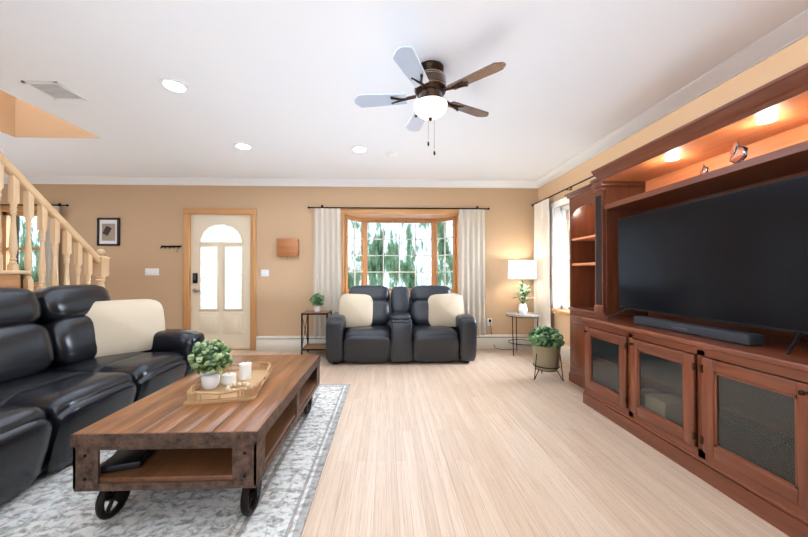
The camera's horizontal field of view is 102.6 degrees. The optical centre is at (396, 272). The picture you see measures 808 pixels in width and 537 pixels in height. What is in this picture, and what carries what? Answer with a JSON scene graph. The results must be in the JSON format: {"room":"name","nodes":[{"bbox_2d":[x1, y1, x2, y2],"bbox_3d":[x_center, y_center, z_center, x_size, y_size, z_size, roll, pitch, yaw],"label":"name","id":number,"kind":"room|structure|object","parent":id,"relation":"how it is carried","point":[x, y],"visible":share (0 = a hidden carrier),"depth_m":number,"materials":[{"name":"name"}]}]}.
{"room":"living room","nodes":[
{"label":"living room","id":0,"kind":"room"},
{"bbox_2d":[0,90,99,137],"bbox_3d":[-3.323,-2.680,1.715,1.040,2.659,3.240,0,0,-2],"label":"wall","id":1,"kind":"structure","parent":0,"point":[20,118],"depth_m":3.21,"materials":[{"name":"brown paint"}]},
{"bbox_2d":[0,184,537,336],"bbox_3d":[-2.476,-0.105,4.724,9.530,2.440,0.200,0,0,-2],"label":"wall","id":2,"kind":"structure","parent":0,"point":[151,219],"depth_m":4.65,"materials":[{"name":"brown paint"}]},
{"bbox_2d":[0,206,39,289],"bbox_3d":[-5.268,-0.317,4.575,0.860,1.220,0.170,0,0,-2],"label":"window","id":3,"kind":"structure","parent":2,"relation":"in","point":[6,234],"depth_m":4.60,"materials":[{"name":"brown wood"}]},
{"bbox_2d":[0,203,68,206],"bbox_3d":[-5.275,-0.938,4.478,1.476,0.065,0.102,0,0,-2],"label":"curtain rod","id":4,"kind":"object","parent":2,"relation":"attached to","point":[59,205],"visible":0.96,"depth_m":4.45,"materials":[{"name":"black metal"}]},
{"bbox_2d":[44,206,58,286],"bbox_3d":[-4.784,0.080,4.453,0.254,1.985,0.065,0,0,-2],"label":"curtain","id":5,"kind":"object","parent":4,"relation":"hanging from","point":[48,254],"visible":0.17,"depth_m":4.45,"materials":[{"name":"beige fabric"}]},
{"bbox_2d":[97,218,119,245],"bbox_3d":[-4.067,-0.567,4.562,0.300,0.391,0.025,0,0,-2],"label":"picture frame","id":6,"kind":"object","parent":2,"relation":"attached to","point":[108,231],"visible":0.9,"depth_m":4.56,"materials":[{"name":"black wood"}]},
{"bbox_2d":[145,268,158,274],"bbox_3d":[-3.472,-0.001,4.585,0.190,0.100,0.010,0,0,-2],"label":"switch plate","id":7,"kind":"object","parent":2,"relation":"attached to","point":[155,271],"depth_m":4.58,"materials":[{"name":"white plastic"}]},
{"bbox_2d":[160,246,180,248],"bbox_3d":[-3.207,-0.327,4.574,0.280,0.100,0.054,0,0,-2],"label":"wall hooks","id":8,"kind":"object","parent":2,"relation":"attached to","point":[169,246],"visible":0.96,"depth_m":4.59,"materials":[{"name":"black metal"}]},
{"bbox_2d":[183,208,256,349],"bbox_3d":[-2.526,0.104,4.705,1.020,2.020,0.229,0,0,-2],"label":"front door","id":9,"kind":"structure","parent":2,"relation":"in","point":[219,273],"depth_m":4.64,"materials":[{"name":"beige paint"}]},
{"bbox_2d":[261,270,268,276],"bbox_3d":[-1.891,0.014,4.637,0.115,0.100,0.010,0,0,-2],"label":"switch plate","id":10,"kind":"object","parent":2,"relation":"attached to","point":[264,273],"depth_m":4.64,"materials":[{"name":"white plastic"}]},
{"bbox_2d":[4,176,535,187],"bbox_3d":[-2.472,-1.282,4.590,9.130,0.088,0.088,0,0,-2],"label":"crown molding","id":11,"kind":"structure","parent":2,"relation":"attached to","point":[97,180],"depth_m":4.61,"materials":[{"name":"white"}]},
{"bbox_2d":[277,238,298,257],"bbox_3d":[-1.557,-0.339,4.616,0.300,0.275,0.078,0,0,-2],"label":"box","id":12,"kind":"object","parent":2,"relation":"attached to","point":[287,247],"visible":1,"depth_m":4.59,"materials":[{"name":"brown wood"}]},
{"bbox_2d":[308,205,489,209],"bbox_3d":[0.037,-0.936,4.677,2.626,0.065,0.062,0,0,-2],"label":"curtain rod","id":13,"kind":"object","parent":2,"relation":"attached to","point":[477,207],"visible":0.94,"depth_m":4.65,"materials":[{"name":"black metal"}]},
{"bbox_2d":[313,208,340,337],"bbox_3d":[-0.997,0.081,4.622,0.403,1.985,0.045,0,0,-2],"label":"window curtain","id":14,"kind":"object","parent":13,"relation":"hanging from","point":[327,258],"visible":0.67,"depth_m":4.62,"materials":[{"name":"beige fabric"}]},
{"bbox_2d":[459,209,485,336],"bbox_3d":[1.092,0.082,4.689,0.403,1.985,0.045,0,0,-2],"label":"window curtain","id":15,"kind":"object","parent":13,"relation":"hanging from","point":[472,257],"visible":0.73,"depth_m":4.69,"materials":[{"name":"beige fabric"}]},
{"bbox_2d":[340,208,458,296],"bbox_3d":[0.055,-0.275,4.989,1.767,1.303,0.600,0,0,-2],"label":"bay window","id":16,"kind":"structure","parent":2,"relation":"in","point":[433,217],"depth_m":5.02,"materials":[{"name":"brown wood"}]},
{"bbox_2d":[256,334,569,364],"bbox_3d":[0.068,1.010,4.088,4.085,0.200,1.220,0,0,-2],"label":"baseboard heater","id":17,"kind":"object","parent":2,"relation":"attached to","point":[293,343],"visible":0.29,"depth_m":4.59,"materials":[{"name":"beige metal"}]},
{"bbox_2d":[487,318,491,325],"bbox_3d":[1.360,0.735,4.737,0.070,0.110,0.009,0,0,-2],"label":"electrical outlet","id":18,"kind":"object","parent":2,"relation":"attached to","point":[488,323],"depth_m":4.74,"materials":[{"name":"white plastic"}]},
{"bbox_2d":[0,0,807,180],"bbox_3d":[-2.353,-1.522,0.978,9.530,0.335,7.720,0,0,-2],"label":"ceiling","id":19,"kind":"structure","parent":0,"point":[278,86],"depth_m":2.23,"materials":[{"name":"white paint"}]},
{"bbox_2d":[21,81,87,99],"bbox_3d":[-2.522,-1.339,2.394,0.245,0.008,0.235,0,0,-2],"label":"ceiling vent","id":20,"kind":"object","parent":19,"relation":"in","point":[55,90],"visible":0.98,"depth_m":2.38,"materials":[{"name":"white metal"}]},
{"bbox_2d":[160,78,188,92],"bbox_3d":[-1.602,-1.340,2.331,0.176,0.008,0.176,0,0,-2],"label":"recessed light","id":21,"kind":"object","parent":19,"relation":"in","point":[173,85],"visible":1,"depth_m":2.32,"materials":[{"name":"white"}]},
{"bbox_2d":[234,143,251,149],"bbox_3d":[-1.628,-1.331,3.431,0.176,0.008,0.176,0,0,-2],"label":"recessed light","id":22,"kind":"object","parent":19,"relation":"in","point":[244,146],"visible":1,"depth_m":3.42,"materials":[{"name":"white"}]},
{"bbox_2d":[351,146,367,152],"bbox_3d":[-0.405,-1.331,3.511,0.176,0.008,0.176,0,0,-2],"label":"recessed light","id":23,"kind":"object","parent":19,"relation":"in","point":[360,149],"visible":1,"depth_m":3.50,"materials":[{"name":"white"}]},
{"bbox_2d":[387,152,397,157],"bbox_3d":[-0.054,-1.316,3.642,0.124,0.034,0.124,0,0,-2],"label":"smoke detector","id":24,"kind":"object","parent":19,"relation":"attached to","point":[392,154],"visible":1,"depth_m":3.61,"materials":[{"name":"white plastic"}]},
{"bbox_2d":[354,46,505,155],"bbox_3d":[0.196,-1.052,2.158,0.965,0.585,0.970,0,0,-2],"label":"ceiling fan","id":25,"kind":"object","parent":19,"relation":"hanging from","point":[428,79],"visible":1,"depth_m":2.06,"materials":[{"name":"bronze"},{"name":"walnut"},{"name":"frosted white glass"}]},
{"bbox_2d":[229,349,788,536],"bbox_3d":[-2.363,1.147,1.256,9.530,0.120,8.320,0,0,-2],"label":"floor","id":26,"kind":"structure","parent":0,"point":[494,443],"depth_m":1.82,"materials":[{"name":"brown wood"}]},
{"bbox_2d":[0,151,109,290],"bbox_3d":[-3.338,-0.756,2.265,0.823,3.702,4.146,0,0,-2],"label":"stair railing","id":27,"kind":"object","parent":26,"relation":"on","point":[96,263],"depth_m":2.71,"materials":[{"name":"brown wood"}]},
{"bbox_2d":[0,384,349,536],"bbox_3d":[-1.612,1.084,1.617,2.415,0.010,2.990,0,0,-2],"label":"rug","id":28,"kind":"object","parent":26,"relation":"on","point":[48,504],"visible":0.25,"depth_m":1.50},
{"bbox_2d":[0,284,204,504],"bbox_3d":[-2.199,0.586,1.911,0.980,0.989,2.105,0,0,-2],"label":"sofa","id":29,"kind":"object","parent":28,"relation":"on","point":[74,358],"visible":0.88,"depth_m":2.06,"materials":[{"name":"black leather"}]},
{"bbox_2d":[86,299,164,356],"bbox_3d":[-2.223,0.443,2.627,0.150,0.440,0.580,-16,-10,35],"label":"pillow","id":30,"kind":"object","parent":29,"relation":"on","point":[114,328],"depth_m":2.59,"materials":[{"name":"beige fabric"}]},
{"bbox_2d":[70,355,320,519],"bbox_3d":[-0.971,0.872,1.964,0.748,0.418,1.293,0,0,-2],"label":"coffee table","id":31,"kind":"object","parent":28,"relation":"on","point":[164,438],"visible":0.94,"depth_m":1.41,"materials":[{"name":"brown wood"}]},
{"bbox_2d":[183,339,271,404],"bbox_3d":[-0.975,0.518,1.883,0.400,0.286,0.538,0,0,-12],"label":"tray","id":32,"kind":"object","parent":31,"relation":"on","point":[245,382],"visible":1,"depth_m":1.77,"materials":[{"name":"brown wood"}]},
{"bbox_2d":[187,339,232,389],"bbox_3d":[-1.048,0.511,1.815,0.231,0.273,0.235,0,0,-2],"label":"table plant","id":33,"kind":"object","parent":32,"relation":"on","point":[206,356],"depth_m":1.77,"materials":[{"name":"green plant"}]},
{"bbox_2d":[301,293,331,357],"bbox_3d":[-1.068,0.695,4.334,0.340,0.834,0.340,0,0,-2],"label":"side table","id":34,"kind":"object","parent":26,"relation":"on","point":[316,299],"visible":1,"depth_m":4.28,"materials":[{"name":"black metal"}]},
{"bbox_2d":[309,293,323,311],"bbox_3d":[-1.069,0.404,4.332,0.201,0.253,0.194,0,0,-2],"label":"table plant","id":35,"kind":"object","parent":34,"relation":"on","point":[316,299],"depth_m":4.30,"materials":[{"name":"green plant"}]},
{"bbox_2d":[326,285,476,363],"bbox_3d":[0.047,0.643,4.187,1.815,0.935,0.797,0,0,-2],"label":"loveseat","id":36,"kind":"object","parent":26,"relation":"on","point":[421,323],"visible":1,"depth_m":3.89,"materials":[{"name":"black leather"}]},
{"bbox_2d":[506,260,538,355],"bbox_3d":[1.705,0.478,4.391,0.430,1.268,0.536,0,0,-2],"label":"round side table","id":37,"kind":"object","parent":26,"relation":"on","point":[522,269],"visible":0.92,"depth_m":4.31,"materials":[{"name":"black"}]},
{"bbox_2d":[508,260,535,312],"bbox_3d":[1.734,0.203,4.479,0.366,0.717,0.366,0,0,-2],"label":"table lamp","id":38,"kind":"object","parent":37,"relation":"on","point":[517,269],"depth_m":4.32,"materials":[{"name":"white metal"}]},
{"bbox_2d":[512,278,536,314],"bbox_3d":[1.672,0.321,4.282,0.332,0.478,0.319,0,0,-2],"label":"table plant","id":39,"kind":"object","parent":37,"relation":"on","point":[522,309],"depth_m":4.28,"materials":[{"name":"green plant"}]},
{"bbox_2d":[528,326,564,380],"bbox_3d":[1.557,0.833,3.372,0.338,0.545,0.345,0,0,-2],"label":"planter","id":40,"kind":"object","parent":26,"relation":"on","point":[547,343],"visible":1,"depth_m":3.27,"materials":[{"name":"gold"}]},
{"bbox_2d":[564,63,807,536],"bbox_3d":[1.865,0.118,1.995,0.618,1.950,2.685,0,0,-2],"label":"entertainment center","id":41,"kind":"object","parent":26,"relation":"on","point":[729,419],"visible":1,"depth_m":1.85,"materials":[{"name":"brown wood"}]},
{"bbox_2d":[634,316,763,345],"bbox_3d":[1.758,0.340,1.963,0.086,0.058,0.750,0,0,-2],"label":"soundbar","id":42,"kind":"object","parent":41,"relation":"on","point":[738,337],"visible":0.98,"depth_m":1.81,"materials":[{"name":"black plastic"}]},
{"bbox_2d":[607,174,807,353],"bbox_3d":[1.829,-0.035,2.015,0.253,0.808,1.255,0,0,-2],"label":"tv","id":43,"kind":"object","parent":41,"relation":"on","point":[739,257],"visible":0.9,"depth_m":1.80,"materials":[{"name":"black"}]},
{"bbox_2d":[538,36,807,345],"bbox_3d":[2.312,-0.135,1.019,0.200,2.440,7.520,0,0,-2],"label":"wall","id":44,"kind":"structure","parent":0,"point":[784,61],"depth_m":2.56,"materials":[{"name":"brown paint"}]},
{"bbox_2d":[550,197,569,315],"bbox_3d":[2.155,-0.192,3.906,0.175,1.480,1.000,0,0,-2],"label":"window","id":45,"kind":"structure","parent":44,"relation":"in","point":[559,257],"depth_m":4.30,"materials":[{"name":"white"}]},
{"bbox_2d":[531,176,593,205],"bbox_3d":[2.058,-1.007,3.904,0.101,0.065,1.748,0,0,-2],"label":"curtain rod","id":46,"kind":"object","parent":44,"relation":"attached to","point":[570,187],"visible":0.58,"depth_m":3.89,"materials":[{"name":"black metal"}]},
{"bbox_2d":[534,198,550,328],"bbox_3d":[2.004,0.048,4.489,0.064,2.050,0.466,0,0,-2],"label":"curtain","id":47,"kind":"object","parent":46,"relation":"hanging from","point":[541,256],"visible":0.73,"depth_m":4.45,"materials":[{"name":"beige fabric"}]},
{"bbox_2d":[536,9,807,187],"bbox_3d":[2.167,-1.310,1.078,0.088,0.088,7.230,0,0,-2],"label":"crown molding","id":48,"kind":"structure","parent":44,"relation":"attached to","point":[793,30],"depth_m":2.25,"materials":[{"name":"white"}]},
{"label":"outside","id":49,"kind":"structure","parent":0,"visible":0},
{"bbox_2d":[16,214,569,288],"bbox_3d":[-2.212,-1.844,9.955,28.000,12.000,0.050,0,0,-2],"label":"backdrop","id":50,"kind":"structure","parent":49,"point":[391,247],"depth_m":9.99,"materials":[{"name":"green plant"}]}
]}

